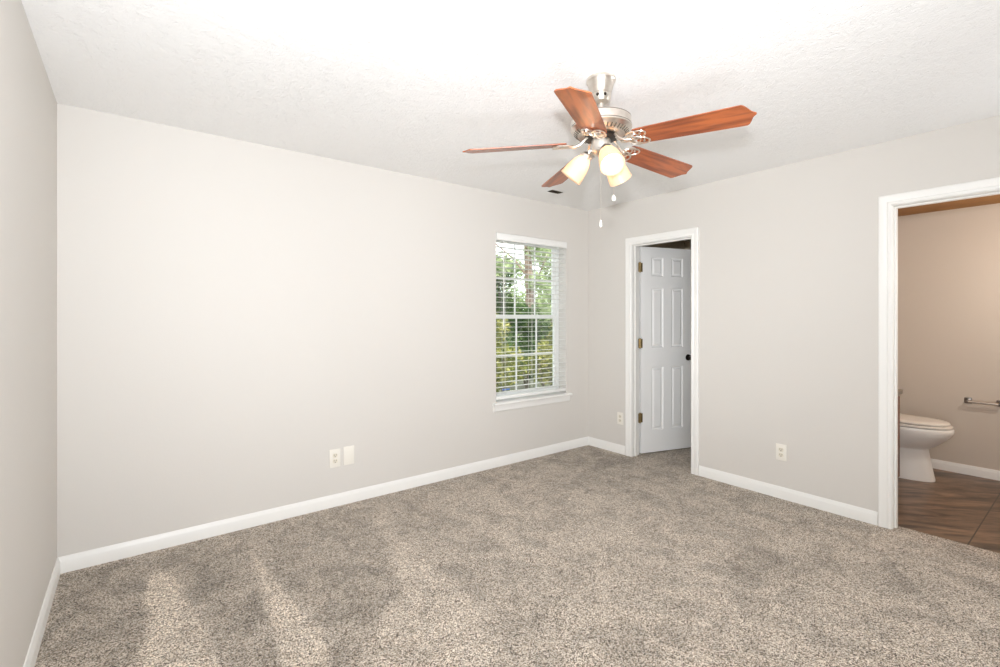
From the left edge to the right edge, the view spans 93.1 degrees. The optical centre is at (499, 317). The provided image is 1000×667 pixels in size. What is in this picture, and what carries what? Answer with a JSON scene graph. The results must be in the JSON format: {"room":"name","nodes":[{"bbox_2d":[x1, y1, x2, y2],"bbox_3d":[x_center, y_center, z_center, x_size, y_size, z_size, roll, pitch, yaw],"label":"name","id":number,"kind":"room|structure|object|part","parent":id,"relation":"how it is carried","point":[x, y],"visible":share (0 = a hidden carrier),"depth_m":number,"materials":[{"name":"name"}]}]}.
{"room":"empty bedroom","nodes":[
{"label":"empty bedroom","id":0,"kind":"room"},
{"bbox_2d":[0,0,56,666],"bbox_3d":[-1.195,0.109,0.941,0.120,2.540,4.065,0,0,-38],"label":"wall","id":1,"kind":"structure","parent":0,"point":[28,103],"depth_m":1.71,"materials":[{"name":"white paint"}]},
{"bbox_2d":[23,557,59,666],"bbox_3d":[-1.129,1.289,0.966,0.014,0.088,3.785,0,0,-38],"label":"baseboard","id":2,"kind":"structure","parent":1,"relation":"attached to","point":[31,657],"depth_m":1.99,"materials":[{"name":"white paint"}]},
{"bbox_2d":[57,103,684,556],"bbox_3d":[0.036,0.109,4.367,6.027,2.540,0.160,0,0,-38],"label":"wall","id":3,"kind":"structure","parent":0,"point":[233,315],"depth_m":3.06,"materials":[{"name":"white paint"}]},
{"bbox_2d":[58,436,588,573],"bbox_3d":[-0.682,1.289,3.700,4.075,0.088,0.014,0,0,-38],"label":"baseboard","id":4,"kind":"structure","parent":3,"relation":"attached to","point":[72,562],"depth_m":3.10,"materials":[{"name":"white paint"}]},
{"bbox_2d":[329,448,339,467],"bbox_3d":[-1.160,0.991,3.332,0.076,0.128,0.009,0,0,-38],"label":"wall outlet","id":5,"kind":"object","parent":3,"relation":"attached to","point":[334,455],"visible":1,"depth_m":3.33,"materials":[{"name":"white plastic"}]},
{"bbox_2d":[343,445,353,464],"bbox_3d":[-1.082,0.988,3.393,0.078,0.132,0.008,0,0,-38],"label":"wall plate","id":6,"kind":"object","parent":3,"relation":"attached to","point":[348,451],"visible":1,"depth_m":3.39,"materials":[{"name":"white plastic"}]},
{"bbox_2d":[493,240,572,411],"bbox_3d":[0.284,0.043,4.533,0.976,1.597,0.192,0,0,-38],"label":"window","id":7,"kind":"structure","parent":3,"relation":"in","point":[555,397],"depth_m":4.60,"materials":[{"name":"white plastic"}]},
{"bbox_3d":[0.227,-0.362,4.595,0.836,0.743,0.020,0,0,-38],"label":"sash","id":8,"kind":"part","parent":7,"relation":"part of","materials":[{"name":"white plastic"}]},
{"bbox_3d":[0.241,0.359,4.577,0.836,0.760,0.022,0,0,-38],"label":"sash","id":9,"kind":"part","parent":7,"relation":"part of","materials":[{"name":"white plastic"}]},
{"bbox_2d":[496,233,566,399],"bbox_3d":[0.303,-0.008,4.498,0.883,1.490,0.074,0,0,-38],"label":"window blind","id":10,"kind":"object","parent":7,"relation":"attached to","point":[499,236],"visible":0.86,"depth_m":4.50,"materials":[{"name":"white plastic"}]},
{"bbox_3d":[0.292,0.009,4.501,0.014,1.440,0.056,0,0,-38],"label":"ladder cord","id":11,"kind":"part","parent":10,"relation":"part of","materials":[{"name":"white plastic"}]},
{"bbox_3d":[0.298,0.723,4.505,0.876,0.028,0.053,0,0,-38],"label":"rail","id":12,"kind":"part","parent":10,"relation":"part of","materials":[{"name":"white plastic"}]},
{"bbox_3d":[0.545,0.009,4.697,0.014,1.440,0.056,0,0,-38],"label":"ladder cord","id":13,"kind":"part","parent":10,"relation":"part of","materials":[{"name":"white fabric"}]},
{"bbox_3d":[0.298,0.771,4.515,0.976,0.024,0.146,0,0,-38],"label":"sill","id":14,"kind":"part","parent":7,"relation":"part of","materials":[{"name":"white paint"}]},
{"bbox_3d":[0.235,0.006,4.585,0.886,1.525,0.050,0,0,-38],"label":"frame","id":15,"kind":"part","parent":7,"relation":"part of","materials":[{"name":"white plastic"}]},
{"bbox_2d":[21,0,999,210],"bbox_3d":[0.435,-1.171,2.205,4.245,0.120,4.065,0,0,-38],"label":"ceiling","id":16,"kind":"structure","parent":0,"point":[409,87],"depth_m":2.15,"materials":[{"name":"white paint"}]},
{"bbox_2d":[545,189,564,193],"bbox_3d":[0.488,-1.107,4.187,0.164,0.007,0.100,0,0,-38],"label":"ceiling vent","id":17,"kind":"object","parent":16,"relation":"in","point":[554,191],"visible":1,"depth_m":4.18,"materials":[{"name":"white plastic"}]},
{"bbox_2d":[462,72,756,226],"bbox_3d":[0.514,-0.765,2.227,1.204,0.691,1.230,0,0,-38],"label":"ceiling fan","id":18,"kind":"object","parent":16,"relation":"hanging from","point":[600,126],"visible":1,"depth_m":2.12,"materials":[{"name":"brown wood"}]},
{"bbox_3d":[0.065,-0.792,2.225,0.485,0.006,0.137,-3,13,2],"label":"blade","id":19,"kind":"part","parent":18,"relation":"part of","materials":[{"name":"brown wood"}]},
{"bbox_3d":[0.360,-0.792,2.601,0.137,0.006,0.485,-14,1,-16],"label":"blade","id":20,"kind":"part","parent":18,"relation":"part of","materials":[{"name":"brown wood"}]},
{"bbox_3d":[0.353,-0.701,2.253,0.119,0.143,0.133,0,0,-38],"label":"lamp shade","id":21,"kind":"part","parent":18,"relation":"part of","materials":[{"name":"white glass"}]},
{"bbox_3d":[0.324,-0.792,1.831,0.137,0.006,0.485,14,8,20],"label":"blade","id":22,"kind":"part","parent":18,"relation":"part of","materials":[{"name":"brown wood"}]},
{"bbox_3d":[0.482,-0.727,2.114,0.051,0.070,0.062,0,0,-38],"label":"bulb","id":23,"kind":"part","parent":18,"relation":"part of","materials":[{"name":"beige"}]},
{"bbox_3d":[0.483,-0.701,2.085,0.119,0.143,0.133,0,0,-38],"label":"lamp shade","id":24,"kind":"part","parent":18,"relation":"part of","materials":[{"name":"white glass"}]},
{"bbox_3d":[0.565,-0.701,2.283,0.138,0.143,0.112,0,0,-38],"label":"lamp shade","id":25,"kind":"part","parent":18,"relation":"part of","materials":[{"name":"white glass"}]},
{"bbox_3d":[0.808,-0.792,2.436,0.485,0.006,0.137,3,-15,-34],"label":"blade","id":26,"kind":"part","parent":18,"relation":"part of","materials":[{"name":"brown wood"}]},
{"bbox_3d":[0.790,-0.792,1.959,0.485,0.006,0.137,4,-11,38],"label":"blade","id":27,"kind":"part","parent":18,"relation":"part of","materials":[{"name":"brown wood"}]},
{"bbox_2d":[35,445,999,666],"bbox_3d":[1.198,1.329,2.773,5.907,0.001,3.785,0,0,-38],"label":"floor","id":28,"kind":"structure","parent":0,"point":[584,556],"depth_m":2.35,"materials":[{"name":"beige carpet"}]},
{"bbox_2d":[588,115,999,511],"bbox_3d":[2.120,0.109,3.488,0.090,2.540,3.785,0,0,-38],"label":"wall","id":29,"kind":"structure","parent":0,"point":[788,254],"depth_m":3.44,"materials":[{"name":"white paint"}]},
{"bbox_2d":[617,412,622,424],"bbox_3d":[1.173,0.987,4.626,0.009,0.118,0.072,0,0,-38],"label":"wall outlet","id":30,"kind":"object","parent":29,"relation":"attached to","point":[619,414],"visible":1,"depth_m":4.62,"materials":[{"name":"white plastic"}]},
{"bbox_2d":[625,227,698,475],"bbox_3d":[1.483,0.287,4.310,0.129,2.091,0.741,0,0,-38],"label":"trim","id":31,"kind":"structure","parent":29,"relation":"attached to","point":[632,244],"depth_m":4.52,"materials":[{"name":"white paint"}]},
{"bbox_2d":[638,246,690,452],"bbox_3d":[1.633,0.316,4.705,0.661,2.002,0.155,0,0,-21],"label":"door","id":32,"kind":"structure","parent":29,"relation":"in","point":[664,341],"depth_m":4.68,"materials":[{"name":"white paint"}]},
{"bbox_2d":[588,437,877,525],"bbox_3d":[2.079,1.289,3.456,0.014,0.088,3.785,0,0,-38],"label":"baseboard","id":33,"kind":"structure","parent":29,"relation":"attached to","point":[839,508],"depth_m":3.47,"materials":[{"name":"white paint"}]},
{"bbox_2d":[776,443,786,460],"bbox_3d":[2.064,0.991,3.479,0.009,0.118,0.072,0,0,-38],"label":"wall outlet","id":34,"kind":"object","parent":29,"relation":"attached to","point":[781,450],"visible":1,"depth_m":3.47,"materials":[{"name":"white plastic"}]},
{"bbox_2d":[878,177,999,528],"bbox_3d":[2.738,0.282,2.694,0.129,2.101,0.916,0,0,-38],"label":"trim","id":35,"kind":"structure","parent":29,"relation":"attached to","point":[888,205],"depth_m":2.99,"materials":[{"name":"white paint"}]},
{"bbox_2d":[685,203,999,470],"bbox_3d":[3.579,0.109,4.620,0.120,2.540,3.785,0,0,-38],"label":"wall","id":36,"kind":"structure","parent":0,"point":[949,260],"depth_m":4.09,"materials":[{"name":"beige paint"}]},
{"bbox_2d":[931,459,999,480],"bbox_3d":[4.089,1.297,3.853,0.014,0.088,1.947,0,0,-38],"label":"baseboard","id":37,"kind":"structure","parent":36,"relation":"attached to","point":[987,473],"depth_m":4.02,"materials":[{"name":"white paint"}]},
{"bbox_2d":[964,397,999,405],"bbox_3d":[4.003,0.704,3.923,0.065,0.048,0.238,0,0,-38],"label":"toilet paper holder","id":38,"kind":"object","parent":36,"relation":"attached to","point":[966,399],"visible":1,"depth_m":3.92,"materials":[{"name":"grey metal"}]},
{"bbox_2d":[898,194,999,215],"bbox_3d":[3.415,-0.983,3.330,1.722,0.100,1.947,0,0,-38],"label":"ceiling","id":39,"kind":"structure","parent":0,"point":[994,199],"depth_m":3.96,"materials":[{"name":"brown paint"}]},
{"bbox_2d":[898,468,999,552],"bbox_3d":[3.406,1.337,3.323,1.744,0.008,1.947,0,0,-38],"label":"floor","id":40,"kind":"structure","parent":0,"point":[958,507],"depth_m":3.30,"materials":[{"name":"brown stone"}]},
{"bbox_2d":[898,389,902,476],"bbox_3d":[2.606,0.893,3.581,0.744,0.880,0.554,0,0,-38],"label":"bathroom vanity","id":41,"kind":"object","parent":40,"relation":"on","point":[900,391],"visible":0.04,"depth_m":3.58,"materials":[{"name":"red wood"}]},
{"bbox_3d":[2.893,0.903,3.495,0.343,0.610,0.022,0,0,-38],"label":"cabinet door","id":42,"kind":"part","parent":41,"relation":"part of","materials":[{"name":"white wood"}]},
{"bbox_2d":[898,414,954,481],"bbox_3d":[3.374,0.915,4.053,0.470,0.835,0.745,0,0,-38],"label":"toilet","id":43,"kind":"object","parent":40,"relation":"on","point":[918,434],"visible":0.37,"depth_m":3.85,"materials":[{"name":"white ceramic"}]},
{"bbox_3d":[3.429,0.858,3.981,0.358,0.034,0.519,0,0,-38],"label":"lid","id":44,"kind":"part","parent":43,"relation":"part of","materials":[{"name":"white plastic"}]},
{"bbox_3d":[3.434,0.880,3.974,0.366,0.019,0.533,0,0,-38],"label":"seat","id":45,"kind":"part","parent":43,"relation":"part of","materials":[{"name":"white plastic"}]},
{"label":"outside","id":46,"kind":"structure","parent":0,"visible":0},
{"bbox_2d":[497,321,550,391],"bbox_3d":[-7.128,0.803,25.492,60.000,2.337,42.000,0,0,-38],"label":"ground","id":47,"kind":"structure","parent":46,"point":[530,381],"depth_m":12.83,"materials":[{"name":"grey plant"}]},
{"bbox_2d":[496,265,519,350],"bbox_3d":[-1.042,-0.329,18.785,4.410,4.123,2.879,0,0,-38],"label":"tree","id":48,"kind":"object","parent":47,"relation":"on","point":[497,280],"visible":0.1,"depth_m":18.78,"materials":[{"name":"green plant"}]},
{"bbox_2d":[496,314,529,391],"bbox_3d":[-0.723,0.905,8.761,2.801,2.066,1.428,0,0,-31],"label":"shrub","id":49,"kind":"object","parent":47,"relation":"on","point":[499,328],"visible":0.11,"depth_m":9.02,"materials":[{"name":"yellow plant"}]},
{"bbox_2d":[496,244,550,376],"bbox_3d":[0.388,-1.197,14.843,4.318,6.259,2.886,0,0,-38],"label":"tree","id":50,"kind":"object","parent":47,"relation":"on","point":[525,247],"visible":0.09,"depth_m":14.33,"materials":[{"name":"green plant"}]},
{"bbox_2d":[497,257,550,323],"bbox_3d":[1.696,-1.014,26.023,7.703,4.494,3.113,0,0,-38],"label":"tree","id":51,"kind":"object","parent":47,"relation":"on","point":[520,299],"visible":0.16,"depth_m":25.18,"materials":[{"name":"green plant"}]},
{"bbox_2d":[496,303,552,388],"bbox_3d":[0.804,0.781,12.065,2.010,2.313,1.753,0,0,-38],"label":"bush","id":52,"kind":"object","parent":47,"relation":"on","point":[521,323],"visible":0.38,"depth_m":11.81,"materials":[{"name":"green plant"}]},
{"bbox_3d":[0.595,1.333,11.954,0.426,1.211,0.114,0,0,-38],"label":"stem","id":53,"kind":"part","parent":52,"relation":"part of","materials":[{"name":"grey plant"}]},
{"bbox_2d":[526,323,552,386],"bbox_3d":[1.299,0.919,9.938,1.867,2.038,1.454,0,0,-38],"label":"shrub","id":54,"kind":"object","parent":47,"relation":"on","point":[547,345],"visible":0.19,"depth_m":9.52,"materials":[{"name":"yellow plant"}]},
{"bbox_3d":[0.924,1.333,9.554,0.426,1.211,0.114,0,0,-38],"label":"stem","id":55,"kind":"part","parent":54,"relation":"part of","materials":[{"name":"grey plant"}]},
{"bbox_2d":[531,252,552,324],"bbox_3d":[2.611,-0.474,18.850,3.529,4.411,2.503,0,0,-38],"label":"tree","id":56,"kind":"object","parent":47,"relation":"on","point":[539,263],"visible":0.05,"depth_m":18.09,"materials":[{"name":"green plant"}]}
]}

